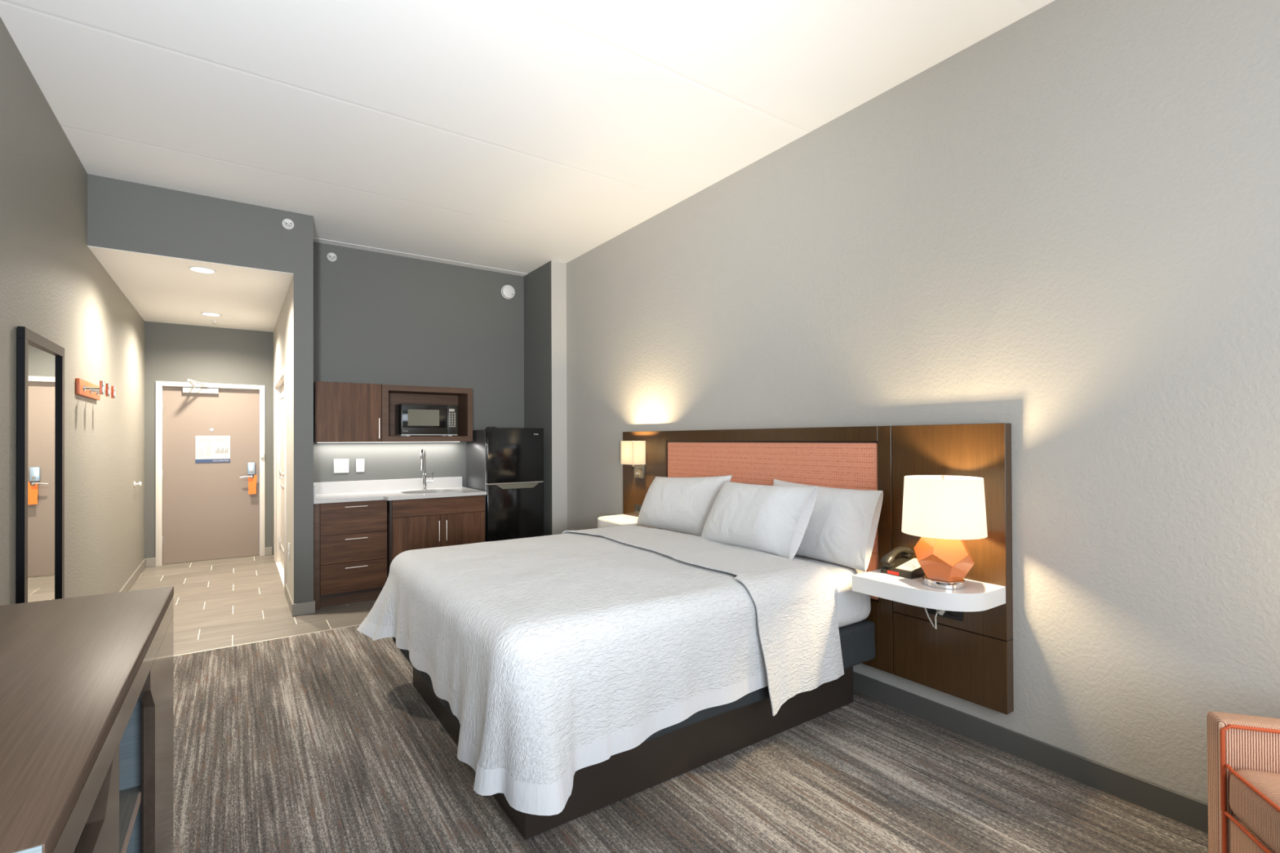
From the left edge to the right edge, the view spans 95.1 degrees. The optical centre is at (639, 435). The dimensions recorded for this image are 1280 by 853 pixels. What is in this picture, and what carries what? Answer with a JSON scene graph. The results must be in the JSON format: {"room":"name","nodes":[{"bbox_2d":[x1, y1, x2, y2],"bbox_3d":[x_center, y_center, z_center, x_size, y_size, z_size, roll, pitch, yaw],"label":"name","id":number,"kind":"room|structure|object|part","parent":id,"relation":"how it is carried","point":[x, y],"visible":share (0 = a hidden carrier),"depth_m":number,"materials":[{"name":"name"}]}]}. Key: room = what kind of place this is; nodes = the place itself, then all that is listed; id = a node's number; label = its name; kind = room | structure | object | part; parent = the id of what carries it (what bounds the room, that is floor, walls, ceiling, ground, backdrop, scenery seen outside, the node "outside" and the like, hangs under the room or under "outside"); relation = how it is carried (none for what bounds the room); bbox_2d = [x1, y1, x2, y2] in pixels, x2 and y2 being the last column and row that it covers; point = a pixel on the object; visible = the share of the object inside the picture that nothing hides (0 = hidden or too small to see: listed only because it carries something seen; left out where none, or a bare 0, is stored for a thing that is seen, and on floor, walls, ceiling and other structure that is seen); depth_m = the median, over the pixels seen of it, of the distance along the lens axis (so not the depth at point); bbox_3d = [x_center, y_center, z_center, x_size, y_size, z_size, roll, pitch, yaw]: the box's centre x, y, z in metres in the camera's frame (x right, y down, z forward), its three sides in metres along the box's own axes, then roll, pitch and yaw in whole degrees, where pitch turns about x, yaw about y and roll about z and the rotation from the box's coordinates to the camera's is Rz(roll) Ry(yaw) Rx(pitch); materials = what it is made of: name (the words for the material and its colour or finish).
{"room":"hotel room","nodes":[
{"label":"hotel room","id":0,"kind":"room"},
{"bbox_2d":[0,17,144,605],"bbox_3d":[-2.740,-0.192,2.393,0.100,3.376,10.450,0,0,-35],"label":"wall","id":1,"kind":"structure","parent":0,"point":[53,286],"depth_m":3.62,"materials":[{"name":"grey paint"}]},
{"bbox_2d":[16,326,64,604],"bbox_3d":[-3.120,0.306,3.061,0.026,1.632,0.777,0,0,-35],"label":"wall mirror","id":2,"kind":"object","parent":1,"relation":"attached to","point":[40,563],"visible":0.74,"depth_m":3.05,"materials":[{"name":"grey mirror"}]},
{"bbox_3d":[-3.123,-0.482,3.066,0.026,0.055,0.777,0,0,-35],"label":"frame rail","id":3,"kind":"part","parent":2,"relation":"part of","materials":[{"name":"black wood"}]},
{"bbox_2d":[27,342,58,602],"bbox_3d":[-3.126,0.306,3.057,0.011,1.572,0.717,0,0,-35],"label":"mirror glass","id":4,"kind":"object","parent":2,"relation":"on","point":[42,357],"depth_m":3.08,"materials":[{"name":"white"}]},
{"bbox_2d":[75,377,115,399],"bbox_3d":[-3.765,-0.315,4.072,0.119,0.102,0.699,0,0,-35],"label":"hook rail","id":5,"kind":"object","parent":1,"relation":"attached to","point":[83,388],"visible":1,"depth_m":3.99,"materials":[{"name":"orange paint"}]},
{"bbox_2d":[118,558,145,592],"bbox_3d":[-2.645,1.396,2.354,0.012,0.100,10.300,0,0,-35],"label":"baseboard","id":6,"kind":"structure","parent":1,"relation":"attached to","point":[126,587],"depth_m":5.85,"materials":[{"name":"grey"}]},
{"bbox_2d":[133,481,142,487],"bbox_3d":[-5.103,0.493,5.951,0.055,0.056,0.056,0,0,-35],"label":"door stop","id":7,"kind":"object","parent":1,"relation":"attached to","point":[140,483],"visible":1,"depth_m":5.94,"materials":[{"name":"silver metal"}]},
{"bbox_2d":[87,245,293,332],"bbox_3d":[-4.206,-1.330,5.689,1.232,0.055,3.118,0,0,-35],"label":"ceiling","id":8,"kind":"structure","parent":0,"point":[160,291],"depth_m":5.25,"materials":[{"name":"white paint"}]},
{"bbox_2d":[188,266,216,273],"bbox_3d":[-3.455,-1.308,4.626,0.176,0.006,0.176,0,0,-35],"label":"recessed light","id":9,"kind":"object","parent":8,"relation":"in","point":[201,269],"visible":1,"depth_m":4.61,"materials":[{"name":"white plastic"}]},
{"bbox_2d":[200,311,221,315],"bbox_3d":[-4.569,-1.294,6.239,0.176,0.006,0.176,0,0,-35],"label":"recessed light","id":10,"kind":"object","parent":8,"relation":"in","point":[203,313],"visible":1,"depth_m":6.21,"materials":[{"name":"white plastic"}]},
{"bbox_2d":[87,173,293,273],"bbox_3d":[-3.354,-1.565,4.455,1.232,0.498,0.120,0,0,-35],"label":"wall","id":11,"kind":"structure","parent":0,"point":[122,215],"depth_m":4.36,"materials":[{"name":"grey paint"}]},
{"bbox_2d":[281,218,293,229],"bbox_3d":[-2.836,-1.710,4.721,0.084,0.084,0.034,0,0,-35],"label":"sprinkler","id":12,"kind":"object","parent":11,"relation":"attached to","point":[287,224],"visible":1,"depth_m":4.72,"materials":[{"name":"white plastic"}]},
{"bbox_2d":[144,321,273,559],"bbox_3d":[-5.103,0.097,6.988,1.232,2.775,0.100,0,0,-35],"label":"wall","id":13,"kind":"structure","parent":0,"point":[174,353],"depth_m":6.89,"materials":[{"name":"grey paint"}]},
{"bbox_2d":[145,557,155,567],"bbox_3d":[-5.526,1.434,6.615,0.088,0.100,0.012,0,0,-35],"label":"baseboard","id":14,"kind":"structure","parent":13,"relation":"attached to","point":[149,562],"depth_m":6.61,"materials":[{"name":"grey"}]},
{"bbox_2d":[155,378,265,566],"bbox_3d":[-5.012,0.424,6.862,1.046,2.119,0.405,0,0,-35],"label":"door","id":15,"kind":"structure","parent":13,"relation":"in","point":[204,511],"depth_m":6.96,"materials":[{"name":"brown wood"}]},
{"bbox_3d":[-5.096,-0.597,6.753,0.150,0.077,0.318,0,0,-29],"label":"closer arm","id":16,"kind":"part","parent":15,"relation":"part of","materials":[{"name":"white plastic"}]},
{"bbox_2d":[195,435,230,462],"bbox_3d":[-5.095,0.162,6.987,0.335,0.321,0.008,0,0,-35],"label":"evacuation plan","id":17,"kind":"object","parent":15,"relation":"attached to","point":[208,449],"visible":1,"depth_m":6.98,"materials":[{"name":"grey paper"}]},
{"bbox_3d":[-4.775,0.404,7.193,0.079,0.150,0.030,0,0,-35],"label":"lock plate","id":18,"kind":"part","parent":15,"relation":"part of","materials":[{"name":"silver metal"}]},
{"bbox_2d":[248,475,257,494],"bbox_3d":[-4.741,0.599,7.165,0.088,0.235,0.010,0,0,-35],"label":"hanger","id":19,"kind":"object","parent":15,"relation":"hanging from","point":[251,482],"visible":1,"depth_m":7.16,"materials":[{"name":"orange paper"}]},
{"bbox_2d":[265,546,272,555],"bbox_3d":[-4.601,1.434,7.254,0.079,0.100,0.012,0,0,-35],"label":"baseboard","id":20,"kind":"structure","parent":13,"relation":"attached to","point":[268,551],"depth_m":7.25,"materials":[{"name":"grey"}]},
{"bbox_2d":[273,297,285,555],"bbox_3d":[-3.880,-0.162,6.425,0.140,3.276,2.260,0,0,-35],"label":"wall","id":21,"kind":"structure","parent":0,"point":[280,327],"depth_m":6.39,"materials":[{"name":"grey paint"}]},
{"bbox_2d":[273,365,286,593],"bbox_3d":[-3.746,0.416,6.217,0.155,2.115,1.835,0,0,-35],"label":"door","id":22,"kind":"structure","parent":21,"relation":"in","point":[280,383],"depth_m":6.79,"materials":[{"name":"beige wood"}]},
{"bbox_3d":[-4.304,0.423,6.907,0.022,2.115,0.065,0,0,-35],"label":"casing","id":23,"kind":"part","parent":22,"relation":"part of","materials":[{"name":"beige wood"}]},
{"bbox_3d":[-3.807,-0.606,6.188,0.022,0.070,1.698,0,0,-35],"label":"casing","id":24,"kind":"part","parent":22,"relation":"part of","materials":[{"name":"beige paint"}]},
{"bbox_3d":[-4.005,-0.003,6.560,0.009,0.880,0.603,0,0,-35],"label":"panel moulding","id":25,"kind":"part","parent":22,"relation":"part of","materials":[{"name":"beige"}]},
{"bbox_3d":[-4.001,0.917,6.554,0.009,0.720,0.603,0,0,-35],"label":"panel moulding","id":26,"kind":"part","parent":22,"relation":"part of","materials":[{"name":"beige wood"}]},
{"bbox_3d":[-3.300,0.410,5.453,0.022,2.115,0.070,0,0,-35],"label":"casing","id":27,"kind":"part","parent":22,"relation":"part of","materials":[{"name":"beige"}]},
{"bbox_2d":[284,583,293,615],"bbox_3d":[-3.041,1.414,5.075,0.012,0.100,0.830,0,0,-35],"label":"baseboard","id":28,"kind":"structure","parent":21,"relation":"attached to","point":[287,594],"depth_m":5.05,"materials":[{"name":"grey"}]},
{"bbox_2d":[285,212,313,604],"bbox_3d":[-2.994,-0.174,5.141,0.140,3.276,0.860,0,0,-35],"label":"wall pillar","id":29,"kind":"structure","parent":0,"point":[300,295],"depth_m":4.80,"materials":[{"name":"grey paint"}]},
{"bbox_2d":[288,542,289,559],"bbox_3d":[-3.062,1.009,5.108,0.009,0.140,0.070,0,0,-35],"label":"wall outlet","id":30,"kind":"object","parent":29,"relation":"attached to","point":[288,543],"visible":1,"depth_m":5.08,"materials":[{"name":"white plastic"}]},
{"bbox_2d":[292,600,315,616],"bbox_3d":[-2.740,1.411,4.772,0.164,0.100,0.012,0,0,-35],"label":"baseboard","id":31,"kind":"structure","parent":29,"relation":"attached to","point":[308,607],"depth_m":4.77,"materials":[{"name":"grey"}]},
{"bbox_2d":[313,241,524,506],"bbox_3d":[-2.231,-0.146,6.071,2.173,3.326,0.115,0,0,-35],"label":"wall","id":32,"kind":"structure","parent":0,"point":[380,318],"depth_m":5.96,"materials":[{"name":"grey paint"}]},
{"bbox_2d":[326,252,337,261],"bbox_3d":[-2.907,-1.690,5.528,0.084,0.084,0.034,0,0,-35],"label":"sprinkler","id":33,"kind":"object","parent":32,"relation":"attached to","point":[331,256],"visible":1,"depth_m":5.53,"materials":[{"name":"white plastic"}]},
{"bbox_2d":[333,458,348,473],"bbox_3d":[-2.840,0.289,5.571,0.128,0.132,0.009,0,0,-35],"label":"double outlet","id":34,"kind":"object","parent":32,"relation":"attached to","point":[340,465],"visible":1,"depth_m":5.57,"materials":[{"name":"white plastic"}]},
{"bbox_2d":[335,462,339,470],"bbox_3d":[-2.865,0.289,5.551,0.034,0.072,0.004,0,0,-35],"label":"receptacle","id":35,"kind":"object","parent":34,"relation":"attached to","point":[337,464],"depth_m":5.55,"materials":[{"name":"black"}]},
{"bbox_2d":[342,462,346,469],"bbox_3d":[-2.813,0.289,5.587,0.034,0.072,0.004,0,0,-35],"label":"receptacle","id":36,"kind":"object","parent":34,"relation":"attached to","point":[344,464],"depth_m":5.58,"materials":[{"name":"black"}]},
{"bbox_2d":[355,458,364,471],"bbox_3d":[-2.705,0.289,5.664,0.072,0.126,0.009,0,0,-35],"label":"wall outlet","id":37,"kind":"object","parent":32,"relation":"attached to","point":[359,462],"visible":1,"depth_m":5.66,"materials":[{"name":"white plastic"}]},
{"bbox_2d":[358,462,362,469],"bbox_3d":[-2.704,0.289,5.662,0.034,0.066,0.004,0,0,-35],"label":"receptacle","id":38,"kind":"object","parent":37,"relation":"attached to","point":[360,464],"depth_m":5.66,"materials":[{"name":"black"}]},
{"bbox_2d":[313,476,462,493],"bbox_3d":[-2.477,0.489,5.813,1.428,0.107,0.019,0,0,-35],"label":"backsplash","id":39,"kind":"structure","parent":32,"relation":"attached to","point":[328,487],"depth_m":5.77,"materials":[{"name":"grey"}]},
{"bbox_2d":[313,381,472,443],"bbox_3d":[-2.368,-0.205,5.683,1.410,0.546,0.367,0,0,-35],"label":"upper cabinet","id":40,"kind":"object","parent":32,"relation":"attached to","point":[343,411],"visible":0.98,"depth_m":5.43,"materials":[{"name":"brown wood"}]},
{"bbox_3d":[-2.643,-0.211,5.322,0.545,0.537,0.019,0,0,-35],"label":"door","id":41,"kind":"part","parent":40,"relation":"part of","materials":[{"name":"brown wood"}]},
{"bbox_2d":[395,404,457,436],"bbox_3d":[-2.139,-0.149,5.865,0.539,0.312,0.278,0,0,-35],"label":"microwave","id":42,"kind":"object","parent":40,"relation":"in","point":[410,419],"visible":1,"depth_m":5.74,"materials":[{"name":"black metal"}]},
{"bbox_3d":[-2.111,-0.159,5.733,0.435,0.294,0.022,0,0,-35],"label":"door","id":43,"kind":"part","parent":42,"relation":"part of","materials":[{"name":"black glass"}]},
{"bbox_3d":[-2.105,-0.187,5.724,0.410,0.222,0.004,0,0,-35],"label":"glass","id":44,"kind":"part","parent":42,"relation":"part of","materials":[{"name":"black glass"}]},
{"bbox_3d":[-1.888,-0.159,5.887,0.101,0.294,0.022,0,0,-35],"label":"control panel","id":45,"kind":"part","parent":42,"relation":"part of","materials":[{"name":"black plastic"}]},
{"bbox_2d":[448,413,455,426],"bbox_3d":[-1.884,-0.158,5.877,0.069,0.140,0.002,0,0,-35],"label":"keypad","id":46,"kind":"object","parent":42,"relation":"attached to","point":[451,415],"depth_m":5.88,"materials":[{"name":"beige"}]},
{"bbox_3d":[-2.062,-0.210,5.724,0.859,0.539,0.020,0,0,-35],"label":"frame","id":47,"kind":"part","parent":40,"relation":"part of","materials":[{"name":"brown wood"}]},
{"bbox_2d":[313,237,528,276],"bbox_3d":[-2.176,-1.809,5.982,2.163,0.002,0.120,0,0,-35],"label":"trim","id":48,"kind":"structure","parent":32,"relation":"attached to","point":[317,240],"depth_m":5.92,"materials":[{"name":"white paint"}]},
{"bbox_2d":[501,284,515,299],"bbox_3d":[-1.462,-1.599,6.509,0.156,0.156,0.058,0,0,-35],"label":"smoke detector","id":49,"kind":"object","parent":32,"relation":"attached to","point":[508,291],"visible":1,"depth_m":6.49,"materials":[{"name":"white plastic"}]},
{"bbox_2d":[0,0,1054,273],"bbox_3d":[-0.456,-1.889,2.436,3.908,0.100,8.100,0,0,-35],"label":"ceiling","id":50,"kind":"structure","parent":0,"point":[517,135],"depth_m":3.15,"materials":[{"name":"white paint"}]},
{"bbox_2d":[524,260,567,535],"bbox_3d":[-1.041,-0.175,6.395,0.173,3.276,0.705,0,0,-35],"label":"wall column","id":51,"kind":"structure","parent":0,"point":[545,286],"depth_m":6.14,"materials":[{"name":"grey paint"}]},
{"bbox_2d":[128,555,1208,852],"bbox_3d":[-1.152,1.494,3.445,3.908,0.104,10.600,0,0,-35],"label":"floor","id":52,"kind":"structure","parent":0,"point":[310,733],"depth_m":2.44,"materials":[{"name":"grey carpet"}]},
{"bbox_2d":[0,586,173,852],"bbox_3d":[-1.374,0.958,1.108,0.655,0.950,1.468,0,0,-34],"label":"dresser","id":53,"kind":"object","parent":52,"relation":"on","point":[86,682],"visible":1,"depth_m":1.19,"materials":[{"name":"brown wood"}]},
{"bbox_3d":[-0.841,0.750,0.880,0.023,0.357,0.485,0,0,-34],"label":"drawer","id":54,"kind":"part","parent":53,"relation":"part of","materials":[{"name":"brown wood"}]},
{"bbox_3d":[-1.115,0.544,1.287,0.023,0.061,1.463,0,0,-34],"label":"rail","id":55,"kind":"part","parent":53,"relation":"part of","materials":[{"name":"brown wood"}]},
{"bbox_2d":[119,786,140,852],"bbox_3d":[-1.389,0.910,1.116,0.610,0.021,0.537,0,0,-34],"label":"shelf","id":56,"kind":"object","parent":53,"relation":"attached to","point":[129,796],"depth_m":1.41,"materials":[{"name":"laminate"}]},
{"bbox_3d":[-1.368,0.958,1.663,0.023,0.757,0.552,0,0,-34],"label":"door","id":57,"kind":"part","parent":53,"relation":"part of","materials":[{"name":"brown wood"}]},
{"bbox_2d":[313,499,386,609],"bbox_3d":[-2.660,1.018,5.306,0.586,0.892,0.636,0,0,-35],"label":"base cabinet","id":58,"kind":"object","parent":52,"relation":"on","point":[350,538],"visible":0.91,"depth_m":5.06,"materials":[{"name":"brown wood"}]},
{"bbox_3d":[-2.482,1.224,5.092,0.528,0.252,0.019,0,0,-35],"label":"drawer","id":59,"kind":"part","parent":58,"relation":"part of","materials":[{"name":"brown wood"}]},
{"bbox_3d":[-2.483,0.973,5.094,0.528,0.242,0.019,0,0,-35],"label":"drawer","id":60,"kind":"part","parent":58,"relation":"part of","materials":[{"name":"brown wood"}]},
{"bbox_3d":[-2.484,0.711,5.095,0.528,0.273,0.019,0,0,-35],"label":"drawer","id":61,"kind":"part","parent":58,"relation":"part of","materials":[{"name":"brown wood"}]},
{"bbox_3d":[-2.459,1.137,5.077,0.178,0.010,0.033,0,0,-35],"label":"handle","id":62,"kind":"part","parent":58,"relation":"part of","materials":[{"name":"silver metal"}]},
{"bbox_3d":[-2.460,0.891,5.079,0.178,0.010,0.033,0,0,-35],"label":"handle","id":63,"kind":"part","parent":58,"relation":"part of","materials":[{"name":"silver metal"}]},
{"bbox_3d":[-2.461,0.615,5.080,0.178,0.010,0.033,0,0,-35],"label":"handle","id":64,"kind":"part","parent":58,"relation":"part of","materials":[{"name":"silver metal"}]},
{"bbox_2d":[386,494,484,578],"bbox_3d":[-2.035,1.017,5.682,0.863,0.892,0.726,0,0,-35],"label":"base cabinet","id":65,"kind":"object","parent":52,"relation":"on","point":[442,522],"visible":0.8,"depth_m":5.38,"materials":[{"name":"brown wood"}]},
{"bbox_2d":[313,476,487,503],"bbox_3d":[-2.277,0.556,5.511,1.454,0.258,0.742,0,0,-35],"label":"countertop","id":66,"kind":"structure","parent":65,"relation":"on","point":[451,486],"depth_m":5.60,"materials":[{"name":"grey stone"}]},
{"bbox_2d":[419,448,433,489],"bbox_3d":[-2.112,0.334,5.800,0.114,0.414,0.220,0,0,-15],"label":"faucet","id":67,"kind":"object","parent":66,"relation":"on","point":[422,460],"visible":1,"depth_m":5.85,"materials":[{"name":"silver metal"}]},
{"bbox_3d":[-2.145,0.259,5.787,0.025,0.264,0.193,0,0,-12],"label":"spout","id":68,"kind":"part","parent":67,"relation":"part of","materials":[{"name":"silver metal"}]},
{"bbox_2d":[400,489,459,493],"bbox_3d":[-2.026,0.614,5.680,0.540,0.143,0.370,0,0,-35],"label":"sink","id":69,"kind":"object","parent":66,"relation":"in","point":[420,491],"depth_m":5.82,"materials":[{"name":"grey"}]},
{"bbox_3d":[-2.021,1.040,5.303,0.419,0.617,0.019,0,0,-35],"label":"door","id":70,"kind":"part","parent":65,"relation":"part of","materials":[{"name":"brown wood"}]},
{"bbox_3d":[-1.869,0.630,5.442,0.863,0.122,0.030,0,0,-35],"label":"rail","id":71,"kind":"part","parent":65,"relation":"part of","materials":[{"name":"brown wood"}]},
{"bbox_3d":[-1.673,1.040,5.543,0.420,0.617,0.019,0,0,-35],"label":"door","id":72,"kind":"part","parent":65,"relation":"part of","materials":[{"name":"brown wood"}]},
{"bbox_2d":[466,426,543,542],"bbox_3d":[-1.404,0.689,6.094,0.598,1.548,0.665,0,0,-35],"label":"refrigerator","id":73,"kind":"object","parent":52,"relation":"on","point":[507,464],"visible":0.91,"depth_m":5.85,"materials":[{"name":"black metal"}]},
{"bbox_3d":[-1.248,0.944,5.868,0.598,0.935,0.060,0,0,-35],"label":"door","id":74,"kind":"part","parent":73,"relation":"part of","materials":[{"name":"black metal"}]},
{"bbox_3d":[-1.251,0.196,5.873,0.598,0.541,0.060,0,0,-35],"label":"door","id":75,"kind":"part","parent":73,"relation":"part of","materials":[{"name":"black metal"}]},
{"bbox_2d":[392,528,875,839],"bbox_3d":[-0.092,1.065,3.243,2.054,0.743,1.792,0,0,-35],"label":"bed","id":76,"kind":"object","parent":52,"relation":"on","point":[709,735],"visible":0.06,"depth_m":2.58,"materials":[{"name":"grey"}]},
{"bbox_2d":[356,524,844,815],"bbox_3d":[-0.331,0.921,3.123,1.869,0.603,2.135,0,0,-35],"label":"coverlet","id":77,"kind":"object","parent":76,"relation":"on","point":[554,657],"visible":1,"depth_m":2.38,"materials":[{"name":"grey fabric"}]},
{"bbox_2d":[701,480,817,559],"bbox_3d":[0.644,0.459,3.339,0.260,0.386,0.800,0,0,-35],"label":"pillow","id":78,"kind":"object","parent":77,"relation":"on","point":[774,520],"visible":0.99,"depth_m":3.15,"materials":[{"name":"white fabric"}]},
{"bbox_2d":[635,475,732,536],"bbox_3d":[0.286,0.475,4.170,0.267,0.429,0.945,0,0,-35],"label":"pillow","id":79,"kind":"object","parent":76,"relation":"on","point":[684,505],"visible":0.86,"depth_m":4.00,"materials":[{"name":"white fabric"}]},
{"bbox_3d":[-0.092,0.844,3.246,2.046,0.303,1.792,0,0,-35],"label":"mattress","id":80,"kind":"part","parent":76,"relation":"part of","materials":[{"name":"white fabric"}]},
{"bbox_2d":[773,479,883,571],"bbox_3d":[0.976,0.479,3.291,0.194,0.430,0.805,0,0,-35],"label":"pillow","id":81,"kind":"object","parent":76,"relation":"on","point":[842,527],"visible":0.64,"depth_m":3.07,"materials":[{"name":"white fabric"}]},
{"bbox_2d":[1206,711,1279,852],"bbox_3d":[1.917,0.998,1.318,0.701,0.836,0.680,0,0,17],"label":"armchair","id":82,"kind":"object","parent":52,"relation":"on","point":[1243,751],"visible":1,"depth_m":1.65,"materials":[{"name":"orange"}]},
{"bbox_2d":[1229,770,1279,852],"bbox_3d":[1.852,1.002,1.338,0.560,0.150,0.534,0,0,17],"label":"seat cushion","id":83,"kind":"object","parent":82,"relation":"on","point":[1254,795],"depth_m":1.56,"materials":[{"name":"fabric"}]},
{"bbox_2d":[566,0,1279,804],"bbox_3d":[1.089,-0.201,3.549,0.100,3.376,8.000,0,0,-35],"label":"wall","id":84,"kind":"structure","parent":0,"point":[1062,228],"depth_m":2.48,"materials":[{"name":"grey paint"}]},
{"bbox_2d":[622,422,1013,715],"bbox_3d":[0.759,0.600,3.883,0.062,1.288,3.109,0,0,-35],"label":"headboard","id":85,"kind":"object","parent":84,"relation":"attached to","point":[971,660],"visible":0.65,"depth_m":3.00,"materials":[{"name":"brown wood"}]},
{"bbox_2d":[597,514,658,528],"bbox_3d":[-0.149,0.726,4.824,0.362,0.076,0.518,0,0,-35],"label":"shelf","id":86,"kind":"object","parent":85,"relation":"attached to","point":[610,521],"visible":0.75,"depth_m":4.75,"materials":[{"name":"white laminate"}]},
{"bbox_2d":[620,440,645,478],"bbox_3d":[-0.042,0.199,4.832,0.178,0.311,0.206,0,0,-35],"label":"wall sconce","id":87,"kind":"object","parent":85,"relation":"attached to","point":[632,452],"visible":1,"depth_m":4.76,"materials":[{"name":"beige fabric"}]},
{"bbox_3d":[-0.056,0.139,4.807,0.126,0.192,0.179,0,0,-35],"label":"lamp shade","id":88,"kind":"part","parent":87,"relation":"part of","materials":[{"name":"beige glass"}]},
{"bbox_3d":[-0.019,0.234,4.831,0.101,0.070,0.016,0,0,-35],"label":"arm","id":89,"kind":"part","parent":87,"relation":"part of","materials":[{"name":"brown metal"}]},
{"bbox_3d":[-0.003,0.252,4.905,0.030,0.205,0.130,0,0,-35],"label":"plate","id":90,"kind":"part","parent":87,"relation":"part of","materials":[{"name":"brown metal"}]},
{"bbox_2d":[634,504,641,513],"bbox_3d":[-0.001,0.619,4.921,0.008,0.068,0.160,0,0,-35],"label":"outlet","id":91,"kind":"object","parent":85,"relation":"attached to","point":[637,508],"visible":0.55,"depth_m":4.95,"materials":[{"name":"black plastic"}]},
{"bbox_3d":[0.051,0.447,4.909,0.062,0.962,0.617,0,0,-35],"label":"panel","id":92,"kind":"part","parent":85,"relation":"part of","materials":[{"name":"brown wood"}]},
{"bbox_3d":[0.757,-0.004,3.887,0.062,0.080,1.857,0,0,-35],"label":"rail","id":93,"kind":"part","parent":85,"relation":"part of","materials":[{"name":"brown wood"}]},
{"bbox_3d":[0.763,0.464,3.887,0.052,0.847,1.851,0,0,-35],"label":"upholstered panel","id":94,"kind":"part","parent":85,"relation":"part of","materials":[{"name":"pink fabric"}]},
{"bbox_3d":[0.761,1.067,3.880,0.062,0.354,1.857,0,0,-35],"label":"rail","id":95,"kind":"part","parent":85,"relation":"part of","materials":[{"name":"brown wood"}]},
{"bbox_2d":[852,568,1005,612],"bbox_3d":[1.317,0.707,2.700,0.362,0.076,0.526,0,0,-35],"label":"shelf","id":96,"kind":"object","parent":85,"relation":"attached to","point":[975,596],"visible":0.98,"depth_m":2.56,"materials":[{"name":"white laminate"}]},
{"bbox_2d":[880,546,925,578],"bbox_3d":[1.297,0.610,2.845,0.217,0.119,0.160,0,0,-33],"label":"telephone","id":97,"kind":"object","parent":96,"relation":"on","point":[905,566],"visible":0.93,"depth_m":2.83,"materials":[{"name":"black plastic"}]},
{"bbox_3d":[1.315,0.622,2.820,0.155,0.033,0.086,0,0,-33],"label":"keypad plate","id":98,"kind":"part","parent":97,"relation":"part of","materials":[{"name":"beige plastic"}]},
{"bbox_2d":[901,475,987,629],"bbox_3d":[1.367,0.545,2.631,0.356,0.730,0.342,0,0,-35],"label":"table lamp","id":99,"kind":"object","parent":96,"relation":"on","point":[944,511],"visible":0.94,"depth_m":2.52,"materials":[{"name":"white fabric"}]},
{"bbox_3d":[1.409,0.829,2.807,0.086,0.165,0.097,0,0,-35],"label":"power cord","id":100,"kind":"part","parent":99,"relation":"part of","materials":[{"name":"grey plastic"}]},
{"bbox_3d":[1.360,0.313,2.628,0.342,0.251,0.342,0,0,-35],"label":"lamp shade","id":101,"kind":"part","parent":99,"relation":"part of","materials":[{"name":"fabric"}]},
{"bbox_2d":[927,608,962,622],"bbox_3d":[1.459,0.831,2.807,0.008,0.080,0.170,0,0,-35],"label":"outlet","id":102,"kind":"object","parent":85,"relation":"attached to","point":[957,615],"visible":0.44,"depth_m":2.78,"materials":[{"name":"black plastic"}]},
{"bbox_2d":[946,610,959,617],"bbox_3d":[1.481,0.830,2.771,0.004,0.048,0.056,0,0,-35],"label":"receptacle","id":103,"kind":"object","parent":102,"relation":"attached to","point":[949,614],"depth_m":2.77,"materials":[{"name":"black plastic"}]},
{"bbox_3d":[1.487,0.428,2.829,0.062,0.962,0.544,0,0,-35],"label":"panel","id":104,"kind":"part","parent":85,"relation":"part of","materials":[{"name":"brown wood"}]},
{"bbox_3d":[1.490,1.074,2.825,0.062,0.321,0.544,0,0,-35],"label":"panel","id":105,"kind":"part","parent":85,"relation":"part of","materials":[{"name":"brown wood"}]},
{"bbox_2d":[853,671,1208,834],"bbox_3d":[1.278,1.380,3.179,0.012,0.108,7.200,0,0,-35],"label":"baseboard","id":106,"kind":"structure","parent":84,"relation":"attached to","point":[1189,811],"depth_m":2.49,"materials":[{"name":"grey paint"}]}
]}

